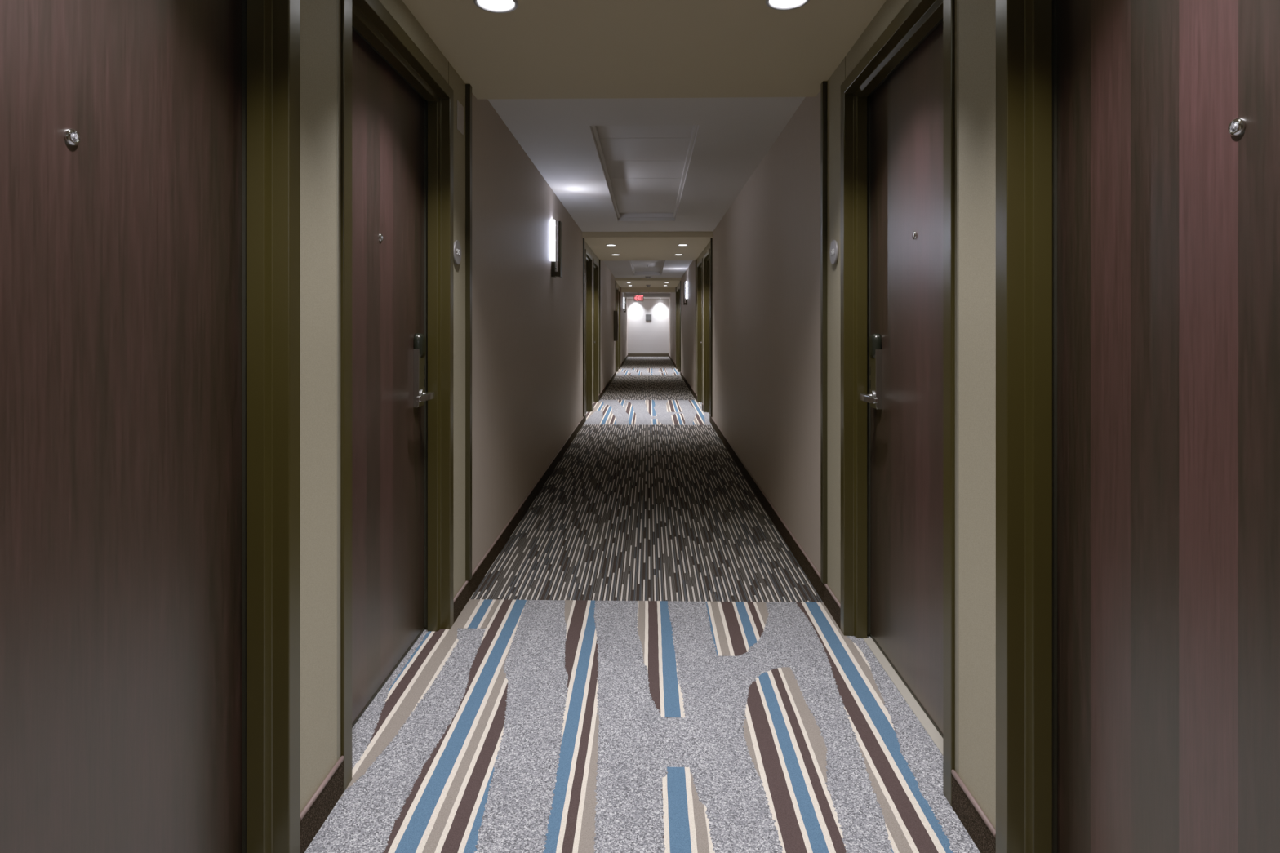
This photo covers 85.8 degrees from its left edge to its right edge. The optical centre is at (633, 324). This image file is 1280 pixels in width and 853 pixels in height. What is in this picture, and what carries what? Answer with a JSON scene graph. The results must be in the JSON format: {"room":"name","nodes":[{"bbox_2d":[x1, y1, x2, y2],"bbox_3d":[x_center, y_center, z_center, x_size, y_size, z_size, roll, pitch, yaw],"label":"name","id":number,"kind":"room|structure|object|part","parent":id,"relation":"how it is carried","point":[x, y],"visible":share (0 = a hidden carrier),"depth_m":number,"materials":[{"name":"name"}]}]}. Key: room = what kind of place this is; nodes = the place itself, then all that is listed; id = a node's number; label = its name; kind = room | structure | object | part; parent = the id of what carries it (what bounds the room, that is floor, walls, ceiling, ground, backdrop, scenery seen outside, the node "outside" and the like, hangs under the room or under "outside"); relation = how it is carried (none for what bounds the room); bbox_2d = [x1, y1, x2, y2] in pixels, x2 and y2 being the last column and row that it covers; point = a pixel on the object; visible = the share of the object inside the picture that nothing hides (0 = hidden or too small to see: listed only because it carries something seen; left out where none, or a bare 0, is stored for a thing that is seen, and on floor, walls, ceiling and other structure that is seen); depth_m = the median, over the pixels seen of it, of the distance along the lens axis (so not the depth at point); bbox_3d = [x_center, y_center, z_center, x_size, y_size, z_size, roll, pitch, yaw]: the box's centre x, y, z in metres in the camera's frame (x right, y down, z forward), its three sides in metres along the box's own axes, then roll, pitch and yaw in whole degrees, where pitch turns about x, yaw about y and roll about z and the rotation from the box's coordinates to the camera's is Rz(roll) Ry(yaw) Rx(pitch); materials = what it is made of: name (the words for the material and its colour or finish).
{"room":"hotel corridor","nodes":[
{"label":"hotel corridor","id":0,"kind":"room"},
{"bbox_2d":[300,0,627,812],"bbox_3d":[-0.684,0.048,10.768,0.221,2.365,31.500,0,0,1],"label":"wall","id":1,"kind":"structure","parent":0,"point":[527,322],"depth_m":3.00,"materials":[{"name":"beige paint"}]},
{"bbox_2d":[0,0,300,852],"bbox_3d":[-0.855,0.133,1.078,0.155,2.195,1.016,0,0,1],"label":"door","id":2,"kind":"structure","parent":1,"relation":"in","point":[150,149],"depth_m":1.24,"materials":[{"name":"brown wood"}]},
{"bbox_3d":[-0.855,0.133,1.078,0.155,2.195,1.016,0,0,1],"label":"frame","id":3,"kind":"part","parent":2,"relation":"part of","materials":[{"name":"brown metal"}]},
{"bbox_2d":[340,0,453,791],"bbox_3d":[-0.828,0.133,2.321,0.155,2.195,1.016,0,0,1],"label":"door","id":4,"kind":"structure","parent":1,"relation":"in","point":[397,109],"depth_m":2.41,"materials":[{"name":"brown wood"}]},
{"bbox_3d":[-0.802,0.275,2.627,0.051,0.048,0.158,0,0,1],"label":"lever","id":5,"kind":"part","parent":4,"relation":"part of","materials":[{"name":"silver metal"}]},
{"bbox_2d":[453,240,461,264],"bbox_3d":[-0.740,-0.303,2.888,0.014,0.103,0.103,0,0,1],"label":"room sign","id":6,"kind":"object","parent":1,"relation":"attached to","point":[457,248],"visible":0.95,"depth_m":2.88,"materials":[{"name":"grey metal"}]},
{"bbox_2d":[457,100,463,134],"bbox_3d":[-0.744,-0.889,2.956,0.005,0.122,0.092,0,0,1],"label":"wall plate","id":7,"kind":"object","parent":1,"relation":"attached to","point":[460,107],"visible":1,"depth_m":2.94,"materials":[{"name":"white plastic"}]},
{"bbox_2d":[300,355,627,852],"bbox_3d":[-0.569,1.181,10.761,0.011,0.097,31.491,0,0,1],"label":"baseboard","id":8,"kind":"structure","parent":1,"relation":"attached to","point":[314,814],"depth_m":2.98,"materials":[{"name":"brown wood"}]},
{"bbox_2d":[465,84,471,580],"bbox_3d":[-0.733,0.033,3.063,0.021,2.198,0.037,0,0,1],"label":"trim","id":9,"kind":"structure","parent":1,"relation":"attached to","point":[468,86],"depth_m":3.04,"materials":[{"name":"paint"}]},
{"bbox_2d":[551,219,562,277],"bbox_3d":[-0.645,-0.640,5.766,0.079,0.480,0.110,0,0,1],"label":"wall sconce","id":10,"kind":"object","parent":1,"relation":"attached to","point":[553,273],"visible":1,"depth_m":5.72,"materials":[{"name":"glass"}]},
{"bbox_3d":[-0.616,-0.631,5.765,0.022,0.462,0.110,0,0,1],"label":"shade panel","id":11,"kind":"part","parent":10,"relation":"part of","materials":[{"name":"metal"}]},
{"bbox_2d":[582,238,584,416],"bbox_3d":[-0.614,0.033,8.499,0.021,2.198,0.037,0,0,1],"label":"trim","id":12,"kind":"structure","parent":1,"relation":"attached to","point":[583,238],"depth_m":8.48,"materials":[{"name":"paint"}]},
{"bbox_2d":[585,248,592,413],"bbox_3d":[-0.674,0.133,9.276,0.155,2.195,1.016,0,0,1],"label":"door","id":13,"kind":"structure","parent":1,"relation":"in","point":[588,259],"depth_m":9.72,"materials":[{"name":"brown wood"}]},
{"bbox_2d":[592,258,598,402],"bbox_3d":[-0.647,0.133,10.519,0.155,2.195,1.016,0,0,1],"label":"door","id":14,"kind":"structure","parent":1,"relation":"in","point":[595,265],"depth_m":10.96,"materials":[{"name":"brown wood"}]},
{"bbox_2d":[599,259,600,394],"bbox_3d":[-0.553,0.033,11.261,0.021,2.198,0.037,0,0,1],"label":"trim","id":15,"kind":"structure","parent":1,"relation":"attached to","point":[599,260],"depth_m":11.25,"materials":[{"name":"paint"}]},
{"bbox_2d":[615,280,616,371],"bbox_3d":[-0.433,0.033,16.697,0.021,2.198,0.037,0,0,1],"label":"trim","id":16,"kind":"structure","parent":1,"relation":"attached to","point":[615,281],"depth_m":16.68,"materials":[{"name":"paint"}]},
{"bbox_2d":[613,311,618,341],"bbox_3d":[-0.402,0.027,16.063,0.112,0.700,0.280,0,0,1],"label":"picture frame","id":17,"kind":"object","parent":1,"relation":"attached to","point":[615,313],"visible":1,"depth_m":15.92,"materials":[{"name":"brown paint"}]},
{"bbox_3d":[-0.361,0.027,16.062,0.008,0.690,0.270,0,0,1],"label":"cabinet door","id":18,"kind":"part","parent":17,"relation":"part of","materials":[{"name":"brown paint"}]},
{"bbox_2d":[616,286,617,372],"bbox_3d":[-0.494,0.133,17.474,0.155,2.195,1.016,0,0,1],"label":"door","id":19,"kind":"structure","parent":1,"relation":"in","point":[616,286],"depth_m":17.93,"materials":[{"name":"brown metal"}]},
{"bbox_2d":[617,288,620,368],"bbox_3d":[-0.467,0.133,18.717,0.155,2.195,1.016,0,0,1],"label":"door","id":20,"kind":"structure","parent":1,"relation":"in","point":[619,291],"depth_m":19.17,"materials":[{"name":"brown metal"}]},
{"bbox_2d":[623,297,626,312],"bbox_3d":[-0.284,-0.640,22.162,0.079,0.480,0.110,0,0,1],"label":"wall sconce","id":21,"kind":"object","parent":1,"relation":"attached to","point":[624,297],"visible":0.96,"depth_m":22.11,"materials":[{"name":"glass"}]},
{"bbox_2d":[402,0,886,99],"bbox_3d":[0.023,-1.101,1.717,1.592,0.068,3.045,0,0,1],"label":"ceiling","id":22,"kind":"structure","parent":0,"point":[539,49],"depth_m":2.64,"materials":[{"name":"beige paint"}]},
{"bbox_2d":[473,0,518,13],"bbox_3d":[-0.454,-1.064,2.272,0.145,0.006,0.145,0,0,1],"label":"recessed light","id":23,"kind":"object","parent":22,"relation":"in","point":[491,6],"visible":1,"depth_m":2.29,"materials":[{"name":"white"}]},
{"bbox_2d":[765,0,809,10],"bbox_3d":[0.505,-1.064,2.251,0.145,0.006,0.145,0,0,1],"label":"recessed light","id":24,"kind":"object","parent":22,"relation":"in","point":[783,5],"visible":1,"depth_m":2.28,"materials":[{"name":"white"}]},
{"bbox_2d":[487,97,804,293],"bbox_3d":[0.223,-1.210,10.823,2.200,0.150,31.650,0,0,1],"label":"ceiling","id":25,"kind":"structure","parent":0,"point":[733,135],"depth_m":4.71,"materials":[{"name":"white paint"}]},
{"bbox_3d":[0.068,-1.226,4.202,0.619,0.018,0.557,0,0,1],"label":"ceiling panel","id":26,"kind":"part","parent":25,"relation":"part of","materials":[{"name":"white paint"}]},
{"bbox_3d":[0.081,-1.226,4.795,0.619,0.018,0.613,0,0,1],"label":"ceiling panel","id":27,"kind":"part","parent":25,"relation":"part of","materials":[{"name":"white paint"}]},
{"bbox_3d":[0.121,-1.226,6.624,0.619,0.018,1.802,0,0,1],"label":"ceiling panel","id":28,"kind":"part","parent":25,"relation":"part of","materials":[{"name":"white paint"}]},
{"bbox_3d":[0.095,-1.226,5.412,0.619,0.018,0.606,0,0,1],"label":"ceiling panel","id":29,"kind":"part","parent":25,"relation":"part of","materials":[{"name":"white paint"}]},
{"bbox_3d":[0.302,-1.226,14.822,0.619,0.018,1.802,0,0,1],"label":"ceiling panel","id":30,"kind":"part","parent":25,"relation":"part of","materials":[{"name":"white paint"}]},
{"bbox_3d":[0.262,-1.226,12.993,0.619,0.018,0.613,0,0,1],"label":"ceiling panel","id":31,"kind":"part","parent":25,"relation":"part of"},
{"bbox_3d":[0.275,-1.226,13.610,0.619,0.018,0.606,0,0,1],"label":"ceiling panel","id":32,"kind":"part","parent":25,"relation":"part of","materials":[{"name":"white paint"}]},
{"bbox_2d":[621,287,675,292],"bbox_3d":[0.436,-1.052,20.515,1.592,0.165,0.200,0,0,1],"label":"ceiling beam","id":33,"kind":"structure","parent":25,"relation":"attached to","point":[623,289],"depth_m":20.42,"materials":[{"name":"beige paint"}]},
{"bbox_2d":[633,292,644,301],"bbox_3d":[0.154,-0.834,20.521,0.300,0.272,0.042,0,0,1],"label":"exit sign","id":34,"kind":"object","parent":33,"relation":"hanging from","point":[638,297],"visible":1,"depth_m":20.50,"materials":[{"name":"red plastic"}]},
{"bbox_2d":[582,231,712,260],"bbox_3d":[0.203,-1.101,9.915,1.592,0.068,3.045,0,0,1],"label":"ceiling","id":35,"kind":"structure","parent":0,"point":[631,246],"depth_m":9.24,"materials":[{"name":"beige paint"}]},
{"bbox_2d":[614,277,680,287],"bbox_3d":[0.384,-1.101,18.113,1.592,0.068,3.045,0,0,1],"label":"ceiling","id":36,"kind":"structure","parent":0,"point":[621,282],"depth_m":17.20,"materials":[{"name":"beige paint"}]},
{"bbox_2d":[626,293,670,298],"bbox_3d":[0.550,-1.070,25.694,1.592,0.130,1.600,0,0,1],"label":"ceiling","id":37,"kind":"structure","parent":0,"point":[629,295],"depth_m":24.90,"materials":[{"name":"white paint"}]},
{"bbox_2d":[627,298,669,353],"bbox_3d":[0.570,0.048,26.569,2.200,2.365,0.150,0,0,1],"label":"wall","id":38,"kind":"structure","parent":0,"point":[644,336],"depth_m":26.49,"materials":[{"name":"white paint"}]},
{"bbox_2d":[627,353,669,356],"bbox_3d":[0.568,1.165,26.489,1.592,0.130,0.009,0,0,1],"label":"baseboard","id":39,"kind":"structure","parent":38,"relation":"attached to","point":[628,354],"depth_m":26.48,"materials":[{"name":"brown paint"}]},
{"bbox_2d":[645,314,651,320],"bbox_3d":[0.580,-0.275,26.487,0.234,0.256,0.014,0,0,1],"label":"wall plaque","id":40,"kind":"object","parent":38,"relation":"attached to","point":[648,317],"visible":1,"depth_m":26.48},
{"bbox_2d":[669,0,995,829],"bbox_3d":[1.127,0.048,10.728,0.221,2.365,31.500,0,0,1],"label":"wall","id":41,"kind":"structure","parent":0,"point":[766,244],"depth_m":3.20,"materials":[{"name":"beige paint"}]},
{"bbox_2d":[675,287,676,364],"bbox_3d":[1.198,0.033,19.425,0.021,2.198,0.037,0,0,1],"label":"trim","id":42,"kind":"structure","parent":41,"relation":"attached to","point":[676,287],"depth_m":19.41,"materials":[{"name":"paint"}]},
{"bbox_2d":[676,288,678,371],"bbox_3d":[1.259,0.133,18.658,0.155,2.195,1.016,0,0,1],"label":"door","id":43,"kind":"structure","parent":41,"relation":"in","point":[677,288],"depth_m":18.15,"materials":[{"name":"brown metal"}]},
{"bbox_2d":[678,286,679,372],"bbox_3d":[1.232,0.133,17.419,0.155,2.195,1.016,0,0,1],"label":"door","id":44,"kind":"structure","parent":41,"relation":"in","point":[679,286],"depth_m":17.88,"materials":[{"name":"brown wood"}]},
{"bbox_2d":[680,280,680,371],"bbox_3d":[1.137,0.033,16.663,0.021,2.198,0.037,0,0,1],"label":"trim","id":45,"kind":"structure","parent":41,"relation":"attached to","point":[680,281],"depth_m":16.64,"materials":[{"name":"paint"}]},
{"bbox_2d":[683,281,687,305],"bbox_3d":[1.048,-0.640,13.930,0.079,0.480,0.110,0,0,1],"label":"wall sconce","id":46,"kind":"object","parent":41,"relation":"attached to","point":[684,303],"visible":1,"depth_m":13.88,"materials":[{"name":"glass"}]},
{"bbox_3d":[1.020,-0.631,13.931,0.022,0.462,0.110,0,0,1],"label":"shade panel","id":47,"kind":"part","parent":46,"relation":"part of","materials":[{"name":"glass"}]},
{"bbox_2d":[695,259,696,394],"bbox_3d":[1.018,0.033,11.227,0.021,2.198,0.037,0,0,1],"label":"trim","id":48,"kind":"structure","parent":41,"relation":"attached to","point":[695,260],"depth_m":11.21,"materials":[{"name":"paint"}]},
{"bbox_2d":[697,257,702,403],"bbox_3d":[1.079,0.133,10.460,0.155,2.195,1.016,0,0,1],"label":"door","id":49,"kind":"structure","parent":41,"relation":"in","point":[700,265],"depth_m":10.91,"materials":[{"name":"brown wood"}]},
{"bbox_2d":[703,248,710,414],"bbox_3d":[1.052,0.133,9.221,0.155,2.195,1.016,0,0,1],"label":"door","id":50,"kind":"structure","parent":41,"relation":"in","point":[707,256],"depth_m":9.66,"materials":[{"name":"brown wood"}]},
{"bbox_2d":[710,237,712,417],"bbox_3d":[0.957,0.033,8.464,0.021,2.198,0.037,0,0,1],"label":"trim","id":51,"kind":"structure","parent":41,"relation":"attached to","point":[711,238],"depth_m":8.45,"materials":[{"name":"paint"}]},
{"bbox_2d":[820,80,826,583],"bbox_3d":[0.838,0.033,3.029,0.021,2.198,0.037,0,0,1],"label":"trim","id":52,"kind":"structure","parent":41,"relation":"attached to","point":[824,84],"depth_m":3.01,"materials":[{"name":"paint"}]},
{"bbox_2d":[668,354,995,852],"bbox_3d":[1.012,1.181,10.726,0.011,0.097,31.491,0,0,1],"label":"baseboard","id":53,"kind":"structure","parent":41,"relation":"attached to","point":[976,824],"depth_m":2.95,"materials":[{"name":"brown wood"}]},
{"bbox_2d":[830,240,839,264],"bbox_3d":[0.837,-0.303,2.875,0.014,0.103,0.103,0,0,1],"label":"room sign","id":54,"kind":"object","parent":41,"relation":"attached to","point":[834,249],"visible":1,"depth_m":2.85,"materials":[{"name":"grey metal"}]},
{"bbox_2d":[840,0,955,806],"bbox_3d":[0.899,0.133,2.262,0.155,2.195,1.016,0,0,1],"label":"door","id":55,"kind":"structure","parent":41,"relation":"in","point":[898,102],"depth_m":2.35,"materials":[{"name":"brown wood"}]},
{"bbox_3d":[0.886,0.275,2.569,0.051,0.048,0.158,0,0,1],"label":"lever","id":56,"kind":"part","parent":55,"relation":"part of","materials":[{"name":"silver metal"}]},
{"bbox_2d":[995,0,1279,852],"bbox_3d":[0.871,0.133,1.023,0.155,2.195,1.016,0,0,1],"label":"door","id":57,"kind":"structure","parent":41,"relation":"in","point":[1138,141],"depth_m":1.24,"materials":[{"name":"brown wood"}]},
{"bbox_3d":[0.871,0.133,1.023,0.155,2.195,1.016,0,0,1],"label":"frame","id":58,"kind":"part","parent":57,"relation":"part of","materials":[{"name":"brown metal"}]},
{"bbox_3d":[0.222,1.334,10.748,2.200,0.192,31.800,0,0,1],"label":"floor","id":59,"kind":"structure","parent":0,"visible":0},
{"bbox_2d":[304,599,980,852],"bbox_3d":[0.022,1.234,1.665,1.870,0.009,2.800,0,0,1],"label":"patterned carpet","id":60,"kind":"object","parent":59,"relation":"on","point":[517,726],"visible":1,"depth_m":2.02,"materials":[{"name":"carpet"}]},
{"bbox_2d":[470,424,822,602],"bbox_3d":[0.112,1.234,5.764,1.592,0.008,5.400,0,0,1],"label":"carpet","id":61,"kind":"object","parent":59,"relation":"on","point":[628,512],"visible":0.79,"depth_m":4.07,"materials":[{"name":"grey carpet"}]},
{"bbox_2d":[583,400,711,425],"bbox_3d":[0.202,1.234,9.863,1.870,0.009,2.800,0,0,1],"label":"patterned carpet","id":62,"kind":"object","parent":59,"relation":"on","point":[675,412],"visible":0.97,"depth_m":9.54,"materials":[{"name":"carpet"}]},
{"bbox_2d":[600,375,695,399],"bbox_3d":[0.292,1.234,13.962,1.592,0.008,5.400,0,0,1],"label":"carpet","id":63,"kind":"object","parent":59,"relation":"on","point":[622,387],"visible":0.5,"depth_m":13.19,"materials":[{"name":"grey carpet"}]},
{"bbox_2d":[615,368,679,375],"bbox_3d":[0.383,1.234,18.061,1.870,0.009,2.800,0,0,1],"label":"patterned carpet","id":64,"kind":"object","parent":59,"relation":"on","point":[622,371],"visible":0.94,"depth_m":17.98,"materials":[{"name":"carpet"}]},
{"bbox_2d":[620,356,675,368],"bbox_3d":[0.491,1.234,22.977,1.592,0.008,7.035,0,0,1],"label":"carpet","id":65,"kind":"object","parent":59,"relation":"on","point":[630,362],"visible":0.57,"depth_m":22.23,"materials":[{"name":"grey carpet"}]}
]}

